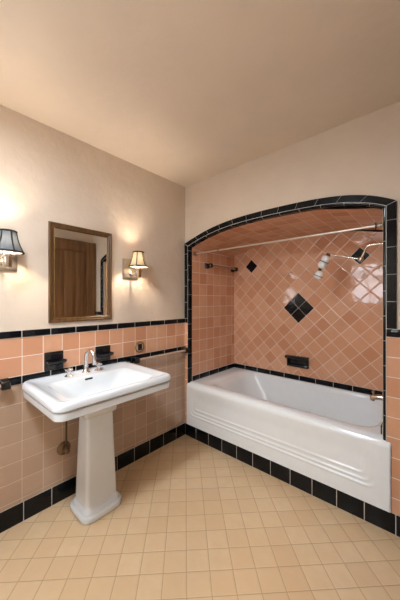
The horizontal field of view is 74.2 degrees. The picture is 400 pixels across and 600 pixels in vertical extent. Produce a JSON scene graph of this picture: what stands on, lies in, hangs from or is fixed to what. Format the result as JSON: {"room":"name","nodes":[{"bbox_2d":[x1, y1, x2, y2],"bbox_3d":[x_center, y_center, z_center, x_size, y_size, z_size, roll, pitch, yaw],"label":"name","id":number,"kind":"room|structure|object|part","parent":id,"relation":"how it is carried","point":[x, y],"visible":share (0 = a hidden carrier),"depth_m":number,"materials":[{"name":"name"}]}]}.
{"room":"bathroom","nodes":[
{"label":"bathroom","id":0,"kind":"room"},
{"bbox_2d":[0,105,184,511],"bbox_3d":[-1.113,0.100,1.488,0.114,2.339,2.880,0,0,42],"label":"wall","id":1,"kind":"structure","parent":0,"point":[47,173],"depth_m":1.75,"materials":[{"name":"beige paint"}]},
{"bbox_2d":[0,378,10,390],"bbox_3d":[-1.255,0.458,1.202,0.068,0.054,0.659,0,0,42],"label":"towel bar","id":2,"kind":"object","parent":1,"relation":"attached to","point":[5,383],"visible":1,"depth_m":1.41,"materials":[{"name":"black ceramic"}]},
{"bbox_2d":[0,228,24,271],"bbox_3d":[-1.017,-0.262,1.391,0.184,0.203,0.151,0,0,42],"label":"wall sconce","id":3,"kind":"object","parent":1,"relation":"attached to","point":[10,247],"visible":1,"depth_m":1.36,"materials":[{"name":"white fabric"}]},
{"bbox_3d":[-1.004,-0.304,1.380,0.139,0.108,0.135,0,0,42],"label":"lamp shade","id":4,"kind":"part","parent":3,"relation":"part of","materials":[{"name":"white fabric"}]},
{"bbox_3d":[-1.004,-0.304,1.380,0.151,0.118,0.151,0,0,42],"label":"braid trim","id":5,"kind":"part","parent":3,"relation":"part of","materials":[{"name":"black fabric"}]},
{"bbox_2d":[44,350,66,370],"bbox_3d":[-0.884,0.376,1.626,0.060,0.114,0.118,0,0,42],"label":"soap dish","id":6,"kind":"object","parent":1,"relation":"attached to","point":[54,360],"visible":1,"depth_m":1.62,"materials":[{"name":"black ceramic"}]},
{"bbox_2d":[46,359,66,365],"bbox_3d":[-0.880,0.384,1.626,0.054,0.025,0.112,0,0,42],"label":"tray","id":7,"kind":"object","parent":6,"relation":"on","point":[49,362],"depth_m":1.62,"materials":[{"name":"black ceramic"}]},
{"bbox_2d":[57,421,70,454],"bbox_3d":[-0.838,0.782,1.657,0.082,0.406,0.084,0,0,42],"label":"shutoff valve","id":8,"kind":"object","parent":1,"relation":"attached to","point":[63,448],"visible":0.71,"depth_m":1.66,"materials":[{"name":"gold metal"}]},
{"bbox_2d":[48,221,111,322],"bbox_3d":[-0.786,-0.171,1.775,0.018,0.625,0.420,0,0,42],"label":"wall mirror","id":9,"kind":"object","parent":1,"relation":"attached to","point":[79,259],"visible":1,"depth_m":1.76,"materials":[{"name":"brown wood"}]},
{"bbox_2d":[0,423,184,532],"bbox_3d":[-1.025,1.213,1.513,0.013,0.113,2.664,0,0,42],"label":"baseboard","id":10,"kind":"structure","parent":1,"relation":"attached to","point":[16,514],"depth_m":1.67,"materials":[{"name":"black tile"}]},
{"bbox_3d":[-1.055,0.323,1.483,0.009,0.218,2.750,0,0,42],"label":"tile panel","id":11,"kind":"part","parent":1,"relation":"part of","materials":[{"name":"tile"}]},
{"bbox_3d":[-1.055,0.820,1.483,0.009,0.680,2.750,0,0,42],"label":"tile panel","id":12,"kind":"part","parent":1,"relation":"part of","materials":[{"name":"tile"}]},
{"bbox_2d":[95,345,113,361],"bbox_3d":[-0.669,0.379,1.866,0.060,0.108,0.120,0,0,42],"label":"soap dish","id":13,"kind":"object","parent":1,"relation":"attached to","point":[103,353],"visible":0.94,"depth_m":1.87,"materials":[{"name":"black ceramic"}]},
{"bbox_2d":[97,352,113,357],"bbox_3d":[-0.665,0.387,1.866,0.054,0.025,0.114,0,0,42],"label":"tray","id":14,"kind":"object","parent":13,"relation":"on","point":[99,354],"depth_m":1.86,"materials":[{"name":"black ceramic"}]},
{"bbox_2d":[123,251,147,279],"bbox_3d":[-0.475,-0.262,1.997,0.184,0.203,0.151,0,0,42],"label":"wall sconce","id":15,"kind":"object","parent":1,"relation":"attached to","point":[132,268],"visible":1,"depth_m":1.98,"materials":[{"name":"beige fabric"}]},
{"bbox_3d":[-0.463,-0.304,1.986,0.151,0.118,0.151,0,0,42],"label":"braid trim","id":16,"kind":"part","parent":15,"relation":"part of","materials":[{"name":"fabric"}]},
{"bbox_3d":[-0.463,-0.304,1.986,0.139,0.108,0.135,0,0,42],"label":"lamp shade","id":17,"kind":"part","parent":15,"relation":"part of","materials":[{"name":"white fabric"}]},
{"bbox_2d":[135,341,144,352],"bbox_3d":[-0.478,0.377,2.111,0.013,0.090,0.090,0,0,42],"label":"wall outlet","id":18,"kind":"object","parent":1,"relation":"attached to","point":[139,347],"visible":1,"depth_m":2.11,"materials":[{"name":"gold metal"}]},
{"bbox_2d":[130,346,188,363],"bbox_3d":[-0.318,0.464,2.249,0.068,0.054,0.599,0,0,42],"label":"towel bar","id":19,"kind":"object","parent":1,"relation":"attached to","point":[133,359],"visible":0.97,"depth_m":2.15,"materials":[{"name":"black ceramic"}]},
{"bbox_3d":[-0.500,0.464,2.046,0.068,0.054,0.054,0,0,42],"label":"post","id":20,"kind":"part","parent":19,"relation":"part of","materials":[{"name":"black ceramic"}]},
{"bbox_3d":[-0.305,0.464,2.237,0.019,0.019,0.525,0,0,42],"label":"rod","id":21,"kind":"part","parent":19,"relation":"part of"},
{"bbox_3d":[-0.137,0.464,2.453,0.068,0.054,0.054,0,0,42],"label":"post","id":22,"kind":"part","parent":19,"relation":"part of","materials":[{"name":"black ceramic"}]},
{"bbox_2d":[0,0,399,186],"bbox_3d":[-0.395,-1.109,0.846,2.040,0.080,2.880,0,0,42],"label":"ceiling","id":23,"kind":"structure","parent":0,"point":[186,93],"depth_m":1.24,"materials":[{"name":"beige paint"}]},
{"bbox_2d":[0,435,399,599],"bbox_3d":[-0.127,1.310,1.146,2.040,0.080,3.685,0,0,42],"label":"floor","id":24,"kind":"structure","parent":0,"point":[193,520],"depth_m":1.38,"materials":[{"name":"beige tile"}]},
{"bbox_2d":[22,362,170,524],"bbox_3d":[-0.594,0.867,1.582,0.534,0.806,0.693,0,0,42],"label":"pedestal sink","id":25,"kind":"object","parent":24,"relation":"on","point":[92,397],"visible":1,"depth_m":1.56,"materials":[{"name":"white ceramic"}]},
{"bbox_2d":[64,349,101,377],"bbox_3d":[-0.730,0.394,1.690,0.116,0.160,0.242,0,0,42],"label":"faucet","id":26,"kind":"object","parent":25,"relation":"on","point":[94,361],"visible":1,"depth_m":1.71,"materials":[{"name":"silver metal"}]},
{"bbox_3d":[-0.810,0.446,1.634,0.051,0.057,0.051,0,0,42],"label":"handle","id":27,"kind":"part","parent":26,"relation":"part of","materials":[{"name":"silver metal"}]},
{"bbox_3d":[-0.716,0.394,1.705,0.117,0.160,0.050,0,0,35],"label":"spout","id":28,"kind":"part","parent":26,"relation":"part of","materials":[{"name":"silver metal"}]},
{"bbox_3d":[-0.683,0.446,1.777,0.051,0.057,0.051,0,0,42],"label":"handle","id":29,"kind":"part","parent":26,"relation":"part of","materials":[{"name":"silver metal"}]},
{"bbox_2d":[22,362,170,421],"bbox_3d":[-0.594,0.547,1.582,0.534,0.166,0.693,0,0,42],"label":"basin","id":30,"kind":"object","parent":25,"relation":"in","point":[62,399],"depth_m":1.51,"materials":[{"name":"white ceramic"}]},
{"bbox_2d":[187,367,390,512],"bbox_3d":[0.703,0.959,2.231,1.560,0.390,0.759,0,0,42],"label":"bathtub","id":31,"kind":"object","parent":24,"relation":"on","point":[332,437],"visible":0.94,"depth_m":1.95,"materials":[{"name":"white ceramic"}]},
{"bbox_2d":[192,248,233,380],"bbox_3d":[0.134,0.220,2.844,0.165,2.100,0.805,0,0,42],"label":"wall","id":32,"kind":"structure","parent":0,"point":[212,288],"depth_m":2.72,"materials":[{"name":"tile"}]},
{"bbox_2d":[205,263,237,271],"bbox_3d":[0.240,-0.342,2.803,0.068,0.054,0.499,0,0,42],"label":"towel bar","id":33,"kind":"object","parent":32,"relation":"attached to","point":[207,265],"visible":1,"depth_m":2.71,"materials":[{"name":"black ceramic"}]},
{"bbox_3d":[0.092,-0.342,2.637,0.068,0.054,0.054,0,0,42],"label":"post","id":34,"kind":"part","parent":33,"relation":"part of","materials":[{"name":"black ceramic"}]},
{"bbox_3d":[0.254,-0.342,2.791,0.019,0.019,0.425,0,0,42],"label":"rod","id":35,"kind":"part","parent":33,"relation":"part of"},
{"bbox_2d":[193,207,382,256],"bbox_3d":[0.714,-0.661,2.259,1.500,0.339,0.705,0,0,42],"label":"ceiling","id":36,"kind":"structure","parent":0,"point":[340,218],"depth_m":2.17,"materials":[{"name":"tile"}]},
{"bbox_2d":[185,101,399,515],"bbox_3d":[0.587,0.100,1.870,1.940,2.339,0.044,0,0,42],"label":"wall","id":37,"kind":"structure","parent":0,"point":[361,155],"depth_m":1.67,"materials":[{"name":"beige paint"}]},
{"bbox_2d":[193,222,382,255],"bbox_3d":[0.509,-0.438,2.030,1.500,0.052,0.048,0,0,42],"label":"shower curtain rod","id":38,"kind":"object","parent":37,"relation":"attached to","point":[376,225],"visible":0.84,"depth_m":1.85,"materials":[{"name":"metal"}]},
{"bbox_2d":[185,195,396,440],"bbox_3d":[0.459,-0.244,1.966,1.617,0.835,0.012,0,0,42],"label":"trim","id":39,"kind":"structure","parent":37,"relation":"attached to","point":[391,204],"depth_m":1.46,"materials":[{"name":"black tile"}]},
{"bbox_2d":[185,423,399,536],"bbox_3d":[0.545,1.213,1.887,1.826,0.113,0.013,0,0,42],"label":"baseboard","id":40,"kind":"structure","parent":37,"relation":"attached to","point":[390,522],"depth_m":1.74,"materials":[{"name":"black tile"}]},
{"bbox_3d":[1.128,0.680,1.371,0.269,0.954,0.009,0,0,42],"label":"tile panel","id":41,"kind":"part","parent":37,"relation":"part of","materials":[{"name":"tile"}]},
{"bbox_2d":[234,230,382,394],"bbox_3d":[0.979,0.220,2.555,1.500,2.100,0.110,0,0,42],"label":"wall","id":42,"kind":"structure","parent":0,"point":[335,321],"depth_m":2.42,"materials":[{"name":"pink tile"}]},
{"bbox_2d":[285,355,308,368],"bbox_3d":[0.918,0.585,2.511,0.222,0.105,0.056,0,0,42],"label":"soap holder","id":43,"kind":"object","parent":42,"relation":"attached to","point":[292,360],"visible":1,"depth_m":2.50,"materials":[{"name":"black ceramic"}]},
{"bbox_3d":[0.936,0.586,2.524,0.204,0.103,0.014,0,0,42],"label":"plate","id":44,"kind":"part","parent":43,"relation":"part of","materials":[{"name":"black ceramic"}]},
{"bbox_3d":[1.444,0.220,1.672,0.399,2.100,0.805,0,0,42],"label":"wall","id":45,"kind":"structure","parent":0,"visible":0},
{"bbox_2d":[314,242,382,279],"bbox_3d":[1.080,-0.286,1.915,0.496,0.257,0.068,0,0,42],"label":"shower","id":46,"kind":"object","parent":45,"relation":"attached to","point":[325,259],"visible":0.88,"depth_m":2.00,"materials":[{"name":"silver metal"}]},
{"bbox_3d":[1.056,-0.316,1.935,0.211,0.068,0.012,0,0,42],"label":"arm","id":47,"kind":"part","parent":46,"relation":"part of","materials":[{"name":"silver metal"}]},
{"bbox_3d":[1.196,-0.340,1.811,0.174,0.102,0.017,0,0,42],"label":"arm","id":48,"kind":"part","parent":46,"relation":"part of","materials":[{"name":"silver metal"}]},
{"bbox_2d":[369,390,382,400],"bbox_3d":[1.219,0.656,1.790,0.122,0.068,0.060,0,0,42],"label":"tub spout","id":49,"kind":"object","parent":45,"relation":"attached to","point":[373,397],"visible":0.71,"depth_m":1.80,"materials":[{"name":"silver metal"}]},
{"bbox_3d":[1.218,0.664,1.791,0.121,0.052,0.038,0,0,42],"label":"spout","id":50,"kind":"part","parent":49,"relation":"part of","materials":[{"name":"silver metal"}]}
]}

